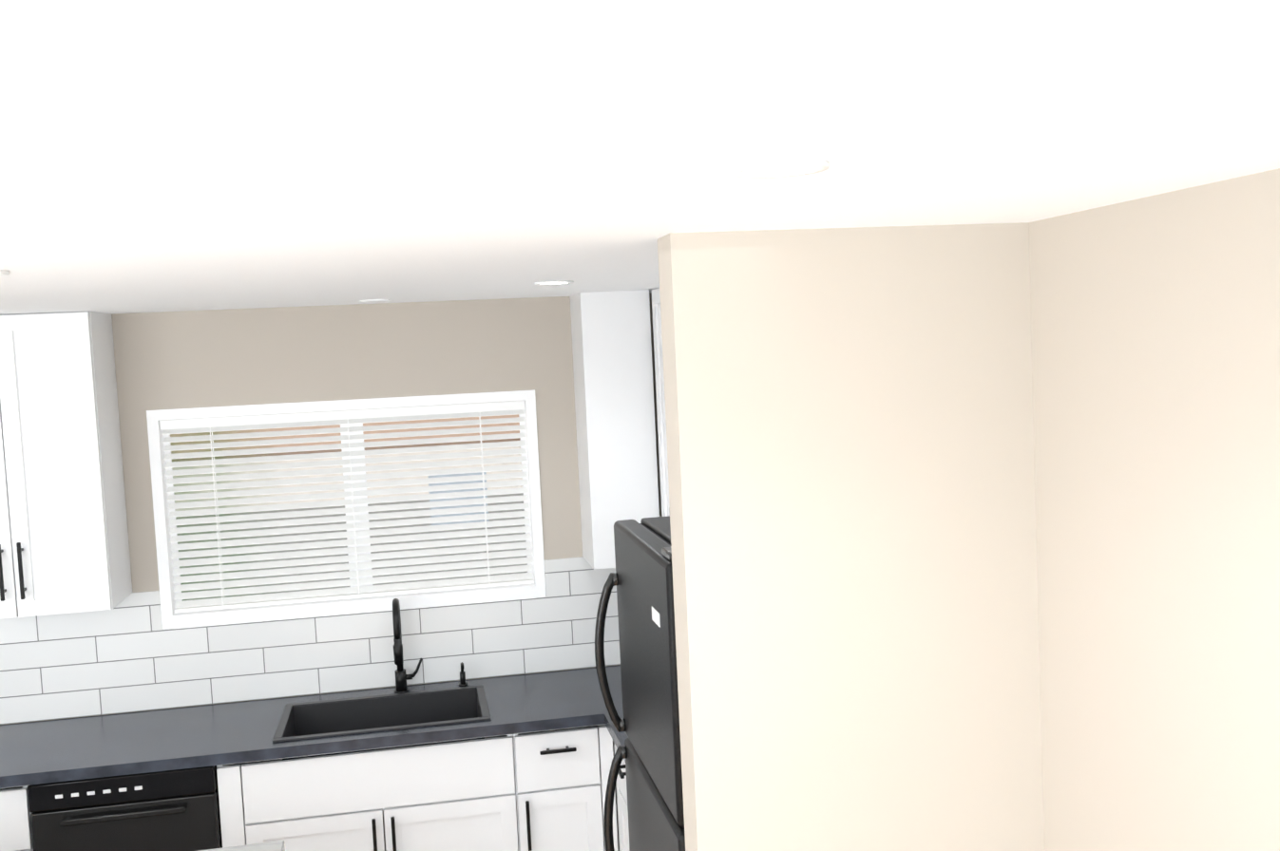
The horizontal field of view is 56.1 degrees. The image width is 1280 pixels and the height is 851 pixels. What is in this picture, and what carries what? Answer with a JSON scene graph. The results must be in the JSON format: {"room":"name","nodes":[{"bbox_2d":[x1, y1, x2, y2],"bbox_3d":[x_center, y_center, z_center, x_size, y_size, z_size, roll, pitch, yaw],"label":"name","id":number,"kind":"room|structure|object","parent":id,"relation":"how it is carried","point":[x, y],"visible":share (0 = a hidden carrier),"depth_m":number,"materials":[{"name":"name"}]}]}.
{"room":"kitchen","nodes":[
{"label":"kitchen","id":0,"kind":"room"},
{"bbox_2d":[0,292,662,725],"bbox_3d":[-1.926,0.791,4.665,4.640,2.440,0.120,-3,4,-11],"label":"wall","id":1,"kind":"structure","parent":0,"point":[222,357],"depth_m":4.70,"materials":[{"name":"beige paint"}]},
{"bbox_2d":[0,311,132,618],"bbox_3d":[-2.235,0.138,4.318,0.619,1.061,0.368,-3,4,-11],"label":"upper cabinet","id":2,"kind":"object","parent":1,"relation":"attached to","point":[64,543],"visible":1,"depth_m":4.21,"materials":[{"name":"white wood"}]},
{"bbox_2d":[0,556,620,725],"bbox_3d":[-1.910,0.868,4.607,4.623,0.459,0.008,-3,4,-11],"label":"backsplash","id":3,"kind":"structure","parent":1,"relation":"attached to","point":[128,654],"depth_m":4.70,"materials":[{"name":"tile"}]},
{"bbox_2d":[146,389,546,630],"bbox_3d":[-1.137,0.318,4.763,1.480,0.845,0.101,-3,4,-11],"label":"window","id":4,"kind":"structure","parent":1,"relation":"in","point":[172,620],"depth_m":4.73,"materials":[{"name":"white plastic"}]},
{"bbox_2d":[159,401,534,613],"bbox_3d":[-1.135,0.312,4.755,1.392,0.747,0.048,-3,4,-11],"label":"window blinds","id":5,"kind":"object","parent":4,"relation":"attached to","point":[319,418],"visible":0.88,"depth_m":4.75,"materials":[{"name":"white plastic"}]},
{"bbox_2d":[569,289,659,570],"bbox_3d":[-0.100,0.009,4.751,0.265,1.061,0.309,-3,4,-11],"label":"upper cabinet","id":6,"kind":"object","parent":1,"relation":"attached to","point":[614,399],"visible":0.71,"depth_m":4.60,"materials":[{"name":"white wood"}]},
{"bbox_2d":[0,0,1279,314],"bbox_3d":[-1.352,-0.285,1.286,4.880,0.100,6.840,-3,4,-11],"label":"ceiling","id":7,"kind":"structure","parent":0,"point":[158,156],"depth_m":1.18,"materials":[{"name":"white paint"}]},
{"bbox_2d":[0,269,9,276],"bbox_3d":[-1.345,-0.308,2.428,0.124,0.006,0.124,-3,4,-11],"label":"recessed light","id":8,"kind":"object","parent":7,"relation":"in","point":[4,273],"visible":1,"depth_m":2.44,"materials":[{"name":"white"}]},
{"bbox_2d":[359,299,390,302],"bbox_3d":[-0.969,-0.456,4.389,0.112,0.006,0.112,-3,4,-11],"label":"recessed light","id":9,"kind":"object","parent":7,"relation":"attached to","point":[375,300],"visible":1,"depth_m":4.35,"materials":[{"name":"white paint"}]},
{"bbox_2d":[534,280,573,285],"bbox_3d":[-0.269,-0.448,3.759,0.124,0.006,0.124,-3,4,-11],"label":"recessed light","id":10,"kind":"object","parent":7,"relation":"in","point":[555,282],"visible":1,"depth_m":3.72,"materials":[{"name":"white"}]},
{"bbox_2d":[727,158,829,178],"bbox_3d":[0.170,-0.316,1.475,0.124,0.006,0.124,-3,4,-11],"label":"recessed light","id":11,"kind":"object","parent":7,"relation":"in","point":[776,168],"visible":0.96,"depth_m":1.46,"materials":[{"name":"white"}]},
{"bbox_2d":[657,222,1044,850],"bbox_3d":[0.469,0.822,2.506,0.745,2.440,0.120,-3,4,-11],"label":"wall","id":12,"kind":"structure","parent":0,"point":[851,466],"depth_m":2.40,"materials":[{"name":"beige paint"}]},
{"bbox_2d":[1029,168,1279,850],"bbox_3d":[1.042,0.842,1.811,0.120,2.440,6.840,-3,4,-11],"label":"wall","id":13,"kind":"structure","parent":0,"point":[1155,340],"depth_m":2.06,"materials":[{"name":"beige paint"}]},
{"bbox_2d":[651,288,669,516],"bbox_3d":[0.241,0.013,4.447,0.360,1.061,0.364,-3,4,-11],"label":"upper cabinet","id":14,"kind":"object","parent":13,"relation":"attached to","point":[660,400],"visible":0.17,"depth_m":4.54,"materials":[{"name":"white wood"}]},
{"bbox_3d":[-1.233,2.247,1.455,4.880,0.100,6.840,-3,4,-11],"label":"floor","id":15,"kind":"structure","parent":0,"visible":0},
{"bbox_2d":[0,785,33,850],"bbox_3d":[-2.272,1.619,4.259,0.406,0.875,0.638,-3,4,-11],"label":"base cabinet","id":16,"kind":"object","parent":15,"relation":"on","point":[15,829],"visible":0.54,"depth_m":3.99,"materials":[{"name":"white wood"}]},
{"bbox_2d":[27,765,222,850],"bbox_3d":[-1.777,1.593,4.346,0.597,0.870,0.628,-3,4,-11],"label":"dishwasher","id":17,"kind":"object","parent":15,"relation":"on","point":[173,811],"visible":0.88,"depth_m":4.04,"materials":[{"name":"black metal"}]},
{"bbox_2d":[216,734,518,850],"bbox_3d":[-0.986,1.543,4.501,1.014,0.875,0.638,-3,4,-11],"label":"base cabinet","id":18,"kind":"object","parent":15,"relation":"on","point":[456,796],"visible":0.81,"depth_m":4.22,"materials":[{"name":"white wood"}]},
{"bbox_2d":[512,725,617,850],"bbox_3d":[-0.311,1.502,4.629,0.358,0.875,0.638,-3,4,-11],"label":"base cabinet","id":19,"kind":"object","parent":15,"relation":"on","point":[561,775],"visible":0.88,"depth_m":4.34,"materials":[{"name":"white wood"}]},
{"bbox_2d":[612,741,630,850],"bbox_3d":[0.320,1.521,3.903,0.600,0.876,1.098,-3,4,-11],"label":"base cabinet","id":20,"kind":"object","parent":15,"relation":"on","point":[621,811],"visible":0.12,"depth_m":4.16,"materials":[{"name":"white wood"}]},
{"bbox_2d":[0,665,622,788],"bbox_3d":[-1.032,1.088,4.464,2.980,0.039,0.628,-3,4,-11],"label":"countertop","id":21,"kind":"structure","parent":20,"relation":"on","point":[102,746],"depth_m":4.29,"materials":[{"name":"stone"}]},
{"bbox_2d":[272,685,491,760],"bbox_3d":[-0.941,1.161,4.455,0.754,0.207,0.449,-3,4,-11],"label":"sink basin","id":22,"kind":"object","parent":21,"relation":"in","point":[348,716],"visible":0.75,"depth_m":4.62,"materials":[{"name":"grey"}]},
{"bbox_2d":[392,598,422,693],"bbox_3d":[-0.902,0.856,4.635,0.119,0.388,0.222,-3,4,-11],"label":"faucet","id":23,"kind":"object","parent":21,"relation":"on","point":[402,677],"visible":0.98,"depth_m":4.57,"materials":[{"name":"black metal"}]},
{"bbox_2d":[458,662,468,687],"bbox_3d":[-0.700,0.984,4.740,0.039,0.099,0.081,-3,4,-11],"label":"soap dispenser","id":24,"kind":"object","parent":21,"relation":"on","point":[463,683],"visible":0.96,"depth_m":4.75,"materials":[{"name":"black metal"}]},
{"bbox_2d":[596,706,628,762],"bbox_3d":[0.276,1.068,3.843,0.640,0.039,1.050,-3,4,-11],"label":"countertop","id":25,"kind":"structure","parent":20,"relation":"on","point":[602,718],"depth_m":4.21,"materials":[{"name":"stone"}]},
{"bbox_2d":[594,515,685,850],"bbox_3d":[0.354,1.124,2.968,0.794,1.788,0.680,-3,4,-11],"label":"refrigerator","id":26,"kind":"object","parent":15,"relation":"on","point":[640,579],"visible":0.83,"depth_m":2.87,"materials":[{"name":"grey metal"}]},
{"bbox_3d":[-1.889,1.715,2.751,1.545,0.850,0.765,-3,4,-11],"label":"kitchen island","id":27,"kind":"object","parent":15,"relation":"on","visible":0},
{"bbox_2d":[198,840,285,850],"bbox_3d":[-1.866,1.258,2.717,1.968,0.061,0.855,-3,4,-11],"label":"island countertop","id":28,"kind":"structure","parent":27,"relation":"on","point":[279,846],"depth_m":3.27,"materials":[{"name":"stone"}]},
{"label":"outside","id":29,"kind":"structure","parent":0,"visible":0},
{"bbox_2d":[170,414,527,601],"bbox_3d":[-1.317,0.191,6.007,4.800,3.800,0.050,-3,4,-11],"label":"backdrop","id":30,"kind":"structure","parent":29,"point":[339,458],"depth_m":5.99,"materials":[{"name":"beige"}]}
]}

